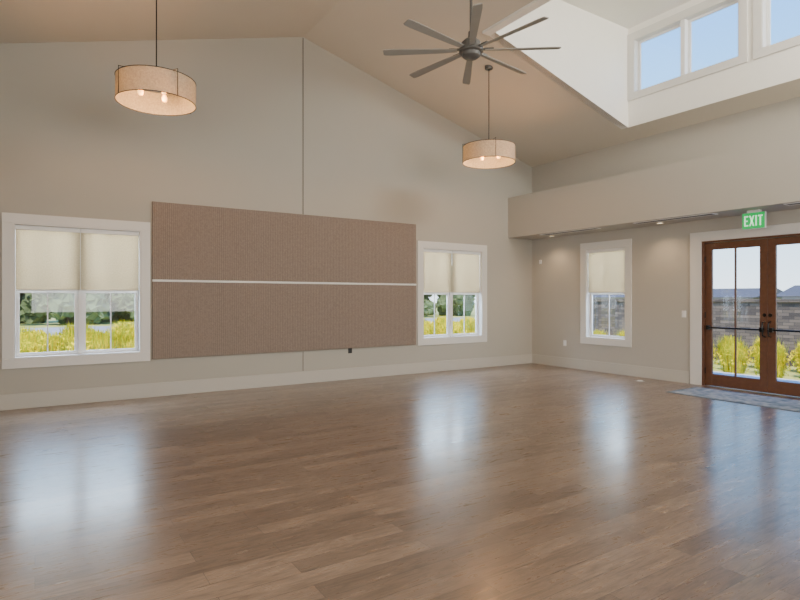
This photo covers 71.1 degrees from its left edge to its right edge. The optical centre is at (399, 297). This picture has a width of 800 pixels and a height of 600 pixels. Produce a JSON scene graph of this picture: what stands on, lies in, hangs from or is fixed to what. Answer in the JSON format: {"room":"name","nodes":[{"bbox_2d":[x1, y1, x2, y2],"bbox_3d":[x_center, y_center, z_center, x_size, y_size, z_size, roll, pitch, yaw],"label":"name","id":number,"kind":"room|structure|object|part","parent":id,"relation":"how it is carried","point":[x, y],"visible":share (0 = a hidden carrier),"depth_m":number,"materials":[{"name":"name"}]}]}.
{"room":"community hall","nodes":[
{"label":"community hall","id":0,"kind":"room"},
{"bbox_2d":[0,37,531,394],"bbox_3d":[-1.756,-1.565,9.909,11.740,6.130,0.200,0,0,-33],"label":"wall","id":1,"kind":"structure","parent":0,"point":[68,148],"depth_m":9.27,"materials":[{"name":"paint"}]},
{"bbox_2d":[2,212,149,368],"bbox_3d":[-4.593,-0.095,8.044,1.830,2.090,0.225,0,0,-33],"label":"window","id":2,"kind":"structure","parent":1,"relation":"in","point":[12,358],"depth_m":7.96,"materials":[{"name":"paint"}]},
{"bbox_3d":[-4.945,0.344,7.858,0.740,0.915,0.036,0,0,-33],"label":"sash","id":3,"kind":"part","parent":2,"relation":"part of","materials":[{"name":"white plastic"}]},
{"bbox_2d":[15,225,79,290],"bbox_3d":[-4.894,-0.545,7.802,0.764,0.890,0.050,0,0,-33],"label":"roller shade","id":4,"kind":"object","parent":2,"relation":"attached to","point":[47,258],"visible":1,"depth_m":7.79,"materials":[{"name":"beige fabric"}]},
{"bbox_2d":[80,229,138,290],"bbox_3d":[-4.250,-0.545,8.221,0.764,0.890,0.050,0,0,-33],"label":"roller shade","id":5,"kind":"object","parent":2,"relation":"attached to","point":[109,258],"visible":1,"depth_m":8.21,"materials":[{"name":"beige fabric"}]},
{"bbox_3d":[-4.281,0.344,8.290,0.740,0.915,0.036,0,0,-33],"label":"sash","id":6,"kind":"part","parent":2,"relation":"part of","materials":[{"name":"white plastic"}]},
{"bbox_2d":[0,354,531,410],"bbox_3d":[-1.696,1.395,9.817,11.340,0.210,0.020,0,0,-33],"label":"baseboard","id":7,"kind":"structure","parent":1,"relation":"attached to","point":[111,393],"depth_m":9.11,"materials":[{"name":"paint"}]},
{"bbox_2d":[152,282,415,358],"bbox_3d":[-1.716,0.339,9.788,4.844,1.172,0.034,0,0,-33],"label":"acoustic panel","id":8,"kind":"object","parent":1,"relation":"attached to","point":[190,319],"visible":1,"depth_m":9.51,"materials":[{"name":"fabric"}]},
{"bbox_2d":[152,279,415,285],"bbox_3d":[-1.715,-0.265,9.787,4.844,0.034,0.037,0,0,-33],"label":"strip","id":9,"kind":"object","parent":1,"relation":"attached to","point":[153,280],"visible":1,"depth_m":9.50,"materials":[{"name":"white metal"}]},
{"bbox_2d":[152,201,415,283],"bbox_3d":[-1.716,-0.872,9.788,4.844,1.177,0.034,0,0,-33],"label":"acoustic panel","id":10,"kind":"object","parent":1,"relation":"attached to","point":[190,242],"visible":1,"depth_m":9.48,"materials":[{"name":"fabric"}]},
{"bbox_2d":[303,38,303,213],"bbox_3d":[-1.700,-1.640,9.823,0.014,5.840,0.006,0,0,-33],"label":"trim","id":11,"kind":"structure","parent":1,"relation":"attached to","point":[303,38],"depth_m":9.82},
{"bbox_2d":[417,241,486,345],"bbox_3d":[1.061,-0.095,11.731,1.830,2.090,0.225,0,0,-33],"label":"window","id":12,"kind":"structure","parent":1,"relation":"in","point":[480,335],"depth_m":11.72,"materials":[{"name":"paint"}]},
{"bbox_3d":[0.710,0.344,11.544,0.740,0.915,0.036,0,0,-33],"label":"sash","id":13,"kind":"part","parent":12,"relation":"part of","materials":[{"name":"white plastic"}]},
{"bbox_2d":[424,249,451,292],"bbox_3d":[0.761,-0.545,11.488,0.764,0.890,0.050,0,0,-33],"label":"roller shade","id":14,"kind":"object","parent":12,"relation":"attached to","point":[437,263],"visible":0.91,"depth_m":11.49,"materials":[{"name":"beige fabric"}]},
{"bbox_3d":[1.373,0.344,11.977,0.740,0.915,0.036,0,0,-33],"label":"sash","id":15,"kind":"part","parent":12,"relation":"part of","materials":[{"name":"white plastic"}]},
{"bbox_2d":[452,251,479,292],"bbox_3d":[1.404,-0.545,11.907,0.764,0.890,0.050,0,0,-33],"label":"roller shade","id":16,"kind":"object","parent":12,"relation":"attached to","point":[465,264],"visible":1,"depth_m":11.89,"materials":[{"name":"beige fabric"}]},
{"bbox_2d":[0,363,799,599],"bbox_3d":[2.165,1.560,3.894,11.740,0.120,14.560,0,0,-33],"label":"floor","id":17,"kind":"structure","parent":0,"point":[530,481],"depth_m":4.39,"materials":[{"name":"brown wood"}]},
{"bbox_2d":[667,387,799,411],"bbox_3d":[5.118,1.494,8.374,0.920,0.012,1.880,0,0,-33],"label":"door mat","id":18,"kind":"object","parent":17,"relation":"on","point":[722,395],"visible":1,"depth_m":8.29,"materials":[{"name":"grey fabric"}]},
{"bbox_2d":[0,0,799,166],"bbox_3d":[2.165,-3.853,3.894,11.740,1.774,14.560,0,0,-33],"label":"ceiling","id":19,"kind":"structure","parent":0,"point":[546,122],"depth_m":9.14,"materials":[{"name":"paint"}]},
{"bbox_2d":[114,0,195,115],"bbox_3d":[-2.872,-3.072,6.603,0.902,1.568,0.902,0,0,37],"label":"pendant lamp","id":20,"kind":"object","parent":19,"relation":"hanging from","point":[131,81],"visible":1,"depth_m":6.44,"materials":[{"name":"beige fabric"}]},
{"bbox_3d":[-2.872,-2.466,6.603,0.902,0.356,0.902,0,0,37],"label":"wire frame","id":21,"kind":"part","parent":20,"relation":"part of","materials":[{"name":"black metal"}]},
{"bbox_3d":[-2.872,-2.430,6.603,0.870,0.270,0.870,0,0,37],"label":"lamp shade","id":22,"kind":"part","parent":20,"relation":"part of","materials":[{"name":"fabric"}]},
{"bbox_3d":[-2.872,-3.223,6.603,0.014,1.166,0.014,0,0,37],"label":"cord","id":23,"kind":"part","parent":20,"relation":"part of","materials":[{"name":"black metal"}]},
{"bbox_3d":[-2.848,-2.413,6.771,0.064,0.095,0.064,0,0,37],"label":"bulb","id":24,"kind":"part","parent":20,"relation":"part of","materials":[{"name":"white glass"}]},
{"bbox_2d":[383,0,560,84],"bbox_3d":[0.767,-3.590,6.039,1.782,2.020,1.782,0,0,-19],"label":"ceiling fan","id":25,"kind":"object","parent":19,"relation":"hanging from","point":[471,48],"visible":1,"depth_m":5.98,"materials":[{"name":"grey metal"}]},
{"bbox_3d":[0.218,-2.671,6.072,0.800,0.029,0.099,0,0,4],"label":"blade","id":26,"kind":"part","parent":25,"relation":"part of","materials":[{"name":"grey metal"}]},
{"bbox_3d":[0.355,-2.671,5.674,0.800,0.029,0.099,0,0,-41],"label":"blade","id":27,"kind":"part","parent":25,"relation":"part of","materials":[{"name":"grey metal"}]},
{"bbox_3d":[0.402,-2.671,6.451,0.099,0.029,0.800,0,0,-41],"label":"blade","id":28,"kind":"part","parent":25,"relation":"part of","materials":[{"name":"grey metal"}]},
{"bbox_3d":[0.800,-2.671,6.588,0.099,0.029,0.800,0,0,4],"label":"blade","id":29,"kind":"part","parent":25,"relation":"part of","materials":[{"name":"grey metal"}]},
{"bbox_3d":[0.733,-2.671,5.490,0.099,0.029,0.800,0,0,4],"label":"blade","id":30,"kind":"part","parent":25,"relation":"part of","materials":[{"name":"grey metal"}]},
{"bbox_3d":[1.179,-2.671,6.403,0.800,0.029,0.099,0,0,-41],"label":"blade","id":31,"kind":"part","parent":25,"relation":"part of","materials":[{"name":"grey metal"}]},
{"bbox_3d":[1.131,-2.671,5.627,0.099,0.029,0.800,0,0,-41],"label":"blade","id":32,"kind":"part","parent":25,"relation":"part of","materials":[{"name":"grey metal"}]},
{"bbox_3d":[1.316,-2.671,6.005,0.800,0.029,0.099,0,0,4],"label":"blade","id":33,"kind":"part","parent":25,"relation":"part of","materials":[{"name":"grey metal"}]},
{"bbox_2d":[463,65,515,168],"bbox_3d":[1.501,-3.103,9.454,0.902,1.650,0.902,0,0,-5],"label":"pendant lamp","id":34,"kind":"object","parent":19,"relation":"hanging from","point":[488,153],"visible":1,"depth_m":9.21,"materials":[{"name":"beige fabric"}]},
{"bbox_3d":[1.501,-3.254,9.454,0.014,1.248,0.014,0,0,-5],"label":"cord","id":35,"kind":"part","parent":34,"relation":"part of","materials":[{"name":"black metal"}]},
{"bbox_3d":[1.501,-2.420,9.454,0.870,0.270,0.870,0,0,-5],"label":"lamp shade","id":36,"kind":"part","parent":34,"relation":"part of","materials":[{"name":"fabric"}]},
{"bbox_3d":[1.501,-2.456,9.454,0.902,0.356,0.902,0,0,-5],"label":"wire frame","id":37,"kind":"part","parent":34,"relation":"part of","materials":[{"name":"black metal"}]},
{"bbox_2d":[561,0,690,28],"bbox_3d":[4.604,-5.020,6.744,3.604,0.120,6.714,0,0,-33],"label":"ceiling","id":38,"kind":"structure","parent":0,"point":[627,14],"depth_m":9.60,"materials":[{"name":"paint"}]},
{"bbox_2d":[482,0,799,128],"bbox_3d":[4.604,-4.052,6.744,3.604,1.816,6.714,0,0,-33],"label":"wall","id":39,"kind":"structure","parent":0,"point":[591,59],"depth_m":9.41,"materials":[{"name":"paint"}]},
{"bbox_2d":[627,0,747,100],"bbox_3d":[4.837,-4.230,9.500,0.205,1.220,2.070,0,0,-33],"label":"window","id":40,"kind":"structure","parent":39,"relation":"in","point":[683,20],"depth_m":9.46,"materials":[{"name":"paint"}]},
{"bbox_3d":[4.615,-4.230,9.914,0.036,0.942,0.855,0,0,-33],"label":"sash","id":41,"kind":"part","parent":40,"relation":"part of","materials":[{"name":"clear glass"}]},
{"bbox_3d":[5.126,-4.230,9.130,0.036,0.942,0.855,0,0,-33],"label":"sash","id":42,"kind":"part","parent":40,"relation":"part of","materials":[{"name":"clear glass"}]},
{"bbox_2d":[753,0,799,59],"bbox_3d":[6.011,-4.230,7.699,0.205,1.220,2.070,0,0,-33],"label":"window","id":43,"kind":"structure","parent":39,"relation":"in","point":[762,46],"depth_m":8.43,"materials":[{"name":"paint"}]},
{"bbox_3d":[5.789,-4.230,8.113,0.036,0.942,0.855,0,0,-33],"label":"sash","id":44,"kind":"part","parent":43,"relation":"part of","materials":[{"name":"white plastic"}]},
{"bbox_2d":[508,137,799,239],"bbox_3d":[6.596,-1.785,6.783,0.760,0.890,14.160,0,0,-33],"label":"soffit","id":45,"kind":"structure","parent":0,"point":[764,177],"depth_m":9.35,"materials":[{"name":"paint"}]},
{"bbox_2d":[540,228,600,235],"bbox_3d":[3.406,-1.335,11.293,0.180,0.010,1.400,0,0,-33],"label":"air vent","id":46,"kind":"object","parent":45,"relation":"in","point":[588,228],"visible":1,"depth_m":11.23,"materials":[{"name":"white plastic"}]},
{"bbox_2d":[633,213,717,223],"bbox_3d":[4.607,-1.335,9.450,0.180,0.010,1.400,0,0,-33],"label":"air vent","id":47,"kind":"object","parent":45,"relation":"in","point":[707,214],"visible":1,"depth_m":9.40,"materials":[{"name":"white plastic"}]},
{"bbox_2d":[742,209,766,229],"bbox_3d":[5.408,-1.198,8.551,0.080,0.285,0.330,0,0,-33],"label":"exit sign","id":48,"kind":"object","parent":45,"relation":"hanging from","point":[753,219],"visible":1,"depth_m":8.52,"materials":[{"name":"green plastic"}]},
{"bbox_2d":[783,202,799,205],"bbox_3d":[5.918,-1.335,7.439,0.180,0.010,1.400,0,0,-33],"label":"air vent","id":49,"kind":"object","parent":45,"relation":"in","point":[795,203],"visible":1,"depth_m":7.97,"materials":[{"name":"white plastic"}]},
{"bbox_2d":[532,97,799,371],"bbox_3d":[6.998,-0.775,7.045,0.200,4.551,14.160,0,0,-33],"label":"wall","id":50,"kind":"structure","parent":0,"point":[660,253],"depth_m":10.45,"materials":[{"name":"paint"}]},
{"bbox_2d":[580,239,631,346],"bbox_3d":[4.203,-0.095,11.311,0.225,2.090,1.200,0,0,-33],"label":"window","id":51,"kind":"structure","parent":50,"relation":"in","point":[587,336],"depth_m":11.35,"materials":[{"name":"paint"}]},
{"bbox_2d":[588,247,624,292],"bbox_3d":[4.170,-0.545,11.289,0.050,0.890,0.902,0,0,-33],"label":"roller shade","id":52,"kind":"object","parent":51,"relation":"attached to","point":[606,267],"visible":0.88,"depth_m":11.29,"materials":[{"name":"beige fabric"}]},
{"bbox_3d":[4.232,0.344,11.330,0.036,0.915,0.902,0,0,-33],"label":"sash","id":53,"kind":"part","parent":51,"relation":"part of","materials":[{"name":"white plastic"}]},
{"bbox_2d":[532,354,689,383],"bbox_3d":[6.912,1.395,6.977,0.020,0.210,14.140,0,0,-33],"label":"baseboard","id":54,"kind":"structure","parent":50,"relation":"attached to","point":[613,368],"depth_m":11.02,"materials":[{"name":"paint"}]},
{"bbox_2d":[705,239,767,392],"bbox_3d":[5.484,0.278,9.193,0.140,2.425,0.979,0,0,-33],"label":"door","id":55,"kind":"structure","parent":50,"relation":"in","point":[744,383],"depth_m":9.20,"materials":[{"name":"brown wood"}]},
{"bbox_2d":[690,222,799,384],"bbox_3d":[5.737,0.185,8.771,0.028,2.630,2.430,0,0,-33],"label":"trim","id":56,"kind":"structure","parent":50,"relation":"attached to","point":[696,239],"depth_m":9.64,"materials":[{"name":"paint"}]},
{"bbox_2d":[702,233,799,384],"bbox_3d":[5.828,0.265,8.831,0.210,2.470,2.030,0,0,-33],"label":"trim","id":57,"kind":"structure","parent":50,"relation":"attached to","point":[797,234],"depth_m":9.60,"materials":[{"name":"brown wood"}]},
{"bbox_2d":[767,236,799,396],"bbox_3d":[6.021,0.278,8.370,0.140,2.425,0.979,0,0,-33],"label":"door","id":58,"kind":"structure","parent":50,"relation":"in","point":[774,386],"depth_m":8.71,"materials":[{"name":"brown wood"}]},
{"bbox_3d":[5.758,0.490,8.735,0.098,0.260,0.022,0,0,-33],"label":"pull handle","id":59,"kind":"part","parent":58,"relation":"part of","materials":[{"name":"black metal"}]},
{"label":"outside","id":60,"kind":"structure","parent":0,"visible":0},
{"bbox_2d":[21,317,474,335],"bbox_3d":[-4.090,1.720,33.742,90.000,0.040,15.000,0,0,-33],"label":"road","id":61,"kind":"structure","parent":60,"point":[102,328],"depth_m":31.21,"materials":[{"name":"grey asphalt"}]},
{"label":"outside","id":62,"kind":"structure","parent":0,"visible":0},
{"bbox_2d":[713,371,799,382],"bbox_3d":[1.544,1.650,7.309,14.030,0.140,10.560,0,0,-33],"label":"walkway","id":63,"kind":"structure","parent":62,"point":[714,372],"depth_m":11.27,"materials":[{"name":"concrete"}]},
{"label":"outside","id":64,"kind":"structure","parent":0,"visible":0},
{"bbox_2d":[20,304,799,379],"bbox_3d":[9.120,1.812,77.568,220.000,0.175,200.000,0,0,-33],"label":"ground","id":65,"kind":"structure","parent":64,"point":[53,322],"depth_m":33.90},
{"bbox_2d":[20,325,37,334],"bbox_3d":[-9.228,1.182,13.655,1.103,1.122,1.113,0,0,22],"label":"flowering shrub","id":66,"kind":"object","parent":65,"relation":"on","point":[24,328],"visible":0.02,"depth_m":13.62,"materials":[{"name":"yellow plant"}]},
{"bbox_2d":[20,339,44,352],"bbox_3d":[-6.941,1.219,10.286,0.965,1.046,0.974,0,0,-7],"label":"flowering shrub","id":67,"kind":"object","parent":65,"relation":"on","point":[29,347],"visible":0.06,"depth_m":10.22,"materials":[{"name":"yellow plant"}]},
{"bbox_2d":[20,293,46,323],"bbox_3d":[-26.210,-0.142,38.656,4.377,4.676,4.300,0,0,-33],"label":"leafy tree","id":68,"kind":"object","parent":65,"relation":"on","point":[27,316],"visible":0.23,"depth_m":37.40,"materials":[{"name":"green plant"}]},
{"bbox_2d":[20,327,56,343],"bbox_3d":[-8.195,1.187,12.552,1.053,1.112,1.044,0,0,36],"label":"flowering shrub","id":69,"kind":"object","parent":65,"relation":"on","point":[27,335],"visible":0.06,"depth_m":12.37,"materials":[{"name":"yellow plant"}]},
{"bbox_2d":[29,330,73,351],"bbox_3d":[-7.194,1.196,11.638,1.024,1.092,1.014,0,0,-43],"label":"flowering shrub","id":70,"kind":"object","parent":65,"relation":"on","point":[55,343],"visible":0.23,"depth_m":11.46,"materials":[{"name":"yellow plant"}]},
{"bbox_2d":[32,293,109,324],"bbox_3d":[-21.331,-0.589,36.486,4.416,5.015,3.919,0,0,-37],"label":"leafy tree","id":71,"kind":"object","parent":65,"relation":"on","point":[60,305],"visible":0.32,"depth_m":35.51,"materials":[{"name":"green plant"}]},
{"bbox_2d":[56,321,96,341],"bbox_3d":[-8.252,1.151,14.288,1.103,1.185,1.113,0,0,45],"label":"flowering shrub","id":72,"kind":"object","parent":65,"relation":"on","point":[68,328],"visible":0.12,"depth_m":14.08,"materials":[{"name":"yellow plant"}]},
{"bbox_2d":[62,337,105,350],"bbox_3d":[-6.108,1.233,10.847,0.965,1.016,0.974,0,0,25],"label":"flowering shrub","id":73,"kind":"object","parent":65,"relation":"on","point":[92,346],"visible":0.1,"depth_m":10.76,"materials":[{"name":"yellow plant"}]},
{"bbox_2d":[70,328,103,345],"bbox_3d":[-7.301,1.200,13.177,1.053,1.085,1.044,0,0,-33],"label":"flowering shrub","id":74,"kind":"object","parent":65,"relation":"on","point":[89,335],"visible":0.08,"depth_m":13.02,"materials":[{"name":"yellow plant"}]},
{"bbox_2d":[90,327,130,348],"bbox_3d":[-6.345,1.184,12.253,1.024,1.119,1.014,0,0,-32],"label":"flowering shrub","id":75,"kind":"object","parent":65,"relation":"on","point":[116,342],"visible":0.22,"depth_m":12.06,"materials":[{"name":"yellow plant"}]},
{"bbox_2d":[102,293,134,321],"bbox_3d":[-21.188,-0.878,41.454,4.358,6.103,4.584,0,0,-5],"label":"leafy tree","id":76,"kind":"object","parent":65,"relation":"on","point":[119,313],"visible":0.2,"depth_m":39.99,"materials":[{"name":"green plant"}]},
{"bbox_2d":[107,320,134,335],"bbox_3d":[-7.337,1.136,14.935,1.103,1.217,1.113,0,0,12],"label":"flowering shrub","id":77,"kind":"object","parent":65,"relation":"on","point":[123,325],"visible":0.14,"depth_m":14.76,"materials":[{"name":"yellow plant"}]},
{"bbox_2d":[121,337,134,347],"bbox_3d":[-5.293,1.251,11.381,0.965,0.979,0.974,0,0,-1],"label":"flowering shrub","id":78,"kind":"object","parent":65,"relation":"on","point":[131,344],"visible":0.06,"depth_m":11.22,"materials":[{"name":"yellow plant"}]},
{"bbox_2d":[122,293,134,318],"bbox_3d":[-16.773,-0.270,39.010,4.660,4.745,4.529,0,0,-33],"label":"leafy tree","id":79,"kind":"object","parent":65,"relation":"on","point":[129,298],"visible":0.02,"depth_m":37.69,"materials":[{"name":"green plant"}]},
{"bbox_2d":[123,325,134,341],"bbox_3d":[-6.382,1.186,13.740,1.053,1.114,1.044,0,0,-10],"label":"flowering shrub","id":80,"kind":"object","parent":65,"relation":"on","point":[131,333],"visible":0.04,"depth_m":13.49,"materials":[{"name":"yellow plant"}]},
{"bbox_2d":[424,300,433,315],"bbox_3d":[0.892,-0.967,50.939,4.721,5.383,4.324,0,0,-33],"label":"leafy tree","id":81,"kind":"object","parent":65,"relation":"on","point":[428,307],"visible":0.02,"depth_m":49.99,"materials":[{"name":"green plant"}]},
{"bbox_2d":[424,295,437,314],"bbox_3d":[1.115,-0.104,56.225,4.651,4.378,4.716,0,0,-33],"label":"leafy tree","id":82,"kind":"object","parent":65,"relation":"on","point":[426,297],"visible":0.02,"depth_m":55.80,"materials":[{"name":"green plant"}]},
{"bbox_2d":[424,319,439,333],"bbox_3d":[0.779,1.183,17.193,1.070,1.138,1.066,0,0,-24],"label":"flowering shrub","id":83,"kind":"object","parent":65,"relation":"on","point":[426,323],"visible":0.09,"depth_m":17.02,"materials":[{"name":"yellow plant"}]},
{"bbox_2d":[424,325,442,334],"bbox_3d":[0.697,1.220,15.362,1.026,1.060,1.030,0,0,-35],"label":"flowering shrub","id":84,"kind":"object","parent":65,"relation":"on","point":[427,331],"visible":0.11,"depth_m":15.18,"materials":[{"name":"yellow plant"}]},
{"bbox_2d":[430,316,455,331],"bbox_3d":[1.488,1.158,19.593,1.129,1.191,1.125,0,0,-42],"label":"flowering shrub","id":85,"kind":"object","parent":65,"relation":"on","point":[438,321],"visible":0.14,"depth_m":19.31,"materials":[{"name":"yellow plant"}]},
{"bbox_2d":[439,319,465,333],"bbox_3d":[1.670,1.204,17.828,1.066,1.093,1.070,0,0,39],"label":"flowering shrub","id":86,"kind":"object","parent":65,"relation":"on","point":[456,322],"visible":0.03,"depth_m":17.75,"materials":[{"name":"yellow plant"}]},
{"bbox_2d":[436,295,474,315],"bbox_3d":[5.706,-0.346,53.879,4.304,5.062,4.377,0,0,-33],"label":"leafy tree","id":87,"kind":"object","parent":65,"relation":"on","point":[458,300],"visible":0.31,"depth_m":53.28,"materials":[{"name":"green plant"}]},
{"bbox_2d":[441,323,469,333],"bbox_3d":[1.585,1.197,15.964,1.030,1.109,1.026,0,0,-19],"label":"flowering shrub","id":88,"kind":"object","parent":65,"relation":"on","point":[457,328],"visible":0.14,"depth_m":15.74,"materials":[{"name":"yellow plant"}]},
{"bbox_2d":[456,316,473,328],"bbox_3d":[2.485,1.174,20.261,1.129,1.158,1.125,0,0,-32],"label":"flowering shrub","id":89,"kind":"object","parent":65,"relation":"on","point":[467,320],"visible":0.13,"depth_m":20.07,"materials":[{"name":"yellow plant"}]},
{"bbox_2d":[467,319,474,331],"bbox_3d":[2.612,1.177,18.425,1.070,1.150,1.066,0,0,34],"label":"flowering shrub","id":90,"kind":"object","parent":65,"relation":"on","point":[473,320],"visible":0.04,"depth_m":18.30,"materials":[{"name":"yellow plant"}]},
{"bbox_2d":[593,329,608,334],"bbox_3d":[5.534,1.308,15.717,0.838,0.936,0.823,0,0,20],"label":"flowering shrub","id":91,"kind":"object","parent":65,"relation":"on","point":[595,331],"visible":0.06,"depth_m":15.62,"materials":[{"name":"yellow plant"}]},
{"bbox_2d":[593,295,624,298],"bbox_3d":[30.243,0.225,81.788,10.000,3.000,15.000,0,0,-33],"label":"house","id":92,"kind":"structure","parent":65,"relation":"on","point":[594,296],"depth_m":76.50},
{"bbox_2d":[615,329,624,335],"bbox_3d":[6.061,1.281,14.898,0.838,0.997,0.823,0,0,25],"label":"flowering shrub","id":93,"kind":"object","parent":65,"relation":"on","point":[623,332],"visible":0.04,"depth_m":14.85,"materials":[{"name":"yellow plant"}]},
{"bbox_2d":[593,299,799,365],"bbox_3d":[8.226,0.875,17.001,0.450,1.690,15.500,0,0,-33],"label":"stone wall","id":94,"kind":"structure","parent":65,"relation":"on","point":[748,310],"depth_m":15.18,"materials":[{"name":"grey stone"}]},
{"bbox_2d":[713,340,718,367],"bbox_3d":[7.534,1.357,13.941,0.712,0.790,0.716,0,0,-39],"label":"flowering shrub","id":95,"kind":"object","parent":65,"relation":"on","point":[714,356],"visible":0.04,"depth_m":13.77,"materials":[{"name":"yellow plant"}]},
{"bbox_2d":[715,334,747,364],"bbox_3d":[8.448,1.332,14.347,0.751,0.843,0.755,0,0,-38],"label":"flowering shrub","id":96,"kind":"object","parent":65,"relation":"on","point":[719,345],"visible":0.21,"depth_m":14.31,"materials":[{"name":"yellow plant"}]},
{"bbox_2d":[717,345,749,374],"bbox_3d":[7.361,1.378,12.337,0.674,0.744,0.678,0,0,-16],"label":"flowering shrub","id":97,"kind":"object","parent":65,"relation":"on","point":[727,360],"visible":0.66,"depth_m":12.20,"materials":[{"name":"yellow plant"}]},
{"bbox_2d":[718,341,751,370],"bbox_3d":[7.936,1.370,13.286,0.716,0.762,0.712,0,0,33],"label":"flowering shrub","id":98,"kind":"object","parent":65,"relation":"on","point":[729,345],"visible":0.14,"depth_m":13.21,"materials":[{"name":"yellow plant"}]},
{"bbox_2d":[713,288,782,298],"bbox_3d":[37.268,0.325,63.688,9.000,2.800,10.000,0,0,-33],"label":"house","id":99,"kind":"structure","parent":65,"relation":"on","point":[742,293],"depth_m":60.33,"materials":[{"name":"grey"}]},
{"bbox_2d":[749,335,781,368],"bbox_3d":[8.914,1.307,13.620,0.755,0.897,0.751,0,0,-33],"label":"flowering shrub","id":100,"kind":"object","parent":65,"relation":"on","point":[756,347],"visible":0.18,"depth_m":13.67,"materials":[{"name":"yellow plant"}]},
{"bbox_2d":[751,347,790,377],"bbox_3d":[7.764,1.367,11.735,0.674,0.767,0.678,0,0,-42],"label":"flowering shrub","id":101,"kind":"object","parent":65,"relation":"on","point":[780,360],"visible":0.26,"depth_m":11.56,"materials":[{"name":"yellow plant"}]},
{"bbox_2d":[754,340,791,374],"bbox_3d":[8.389,1.337,12.581,0.712,0.832,0.716,0,0,-12],"label":"flowering shrub","id":102,"kind":"object","parent":65,"relation":"on","point":[778,344],"visible":0.09,"depth_m":12.43,"materials":[{"name":"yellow plant"}]},
{"bbox_2d":[777,285,799,298],"bbox_3d":[42.146,0.225,52.543,9.000,3.000,9.000,0,0,-33],"label":"house","id":103,"kind":"structure","parent":65,"relation":"on","point":[793,292],"depth_m":53.71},
{"bbox_2d":[790,340,799,369],"bbox_3d":[9.395,1.325,12.842,0.755,0.858,0.751,0,0,-25],"label":"flowering shrub","id":104,"kind":"object","parent":65,"relation":"on","point":[797,351],"visible":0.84,"depth_m":12.93,"materials":[{"name":"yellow plant"}]},
{"bbox_2d":[794,353,799,377],"bbox_3d":[8.187,1.378,11.034,0.674,0.744,0.678,0,0,8],"label":"flowering shrub","id":105,"kind":"object","parent":65,"relation":"on","point":[798,353],"visible":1,"depth_m":11.19,"materials":[{"name":"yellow plant"}]}
]}

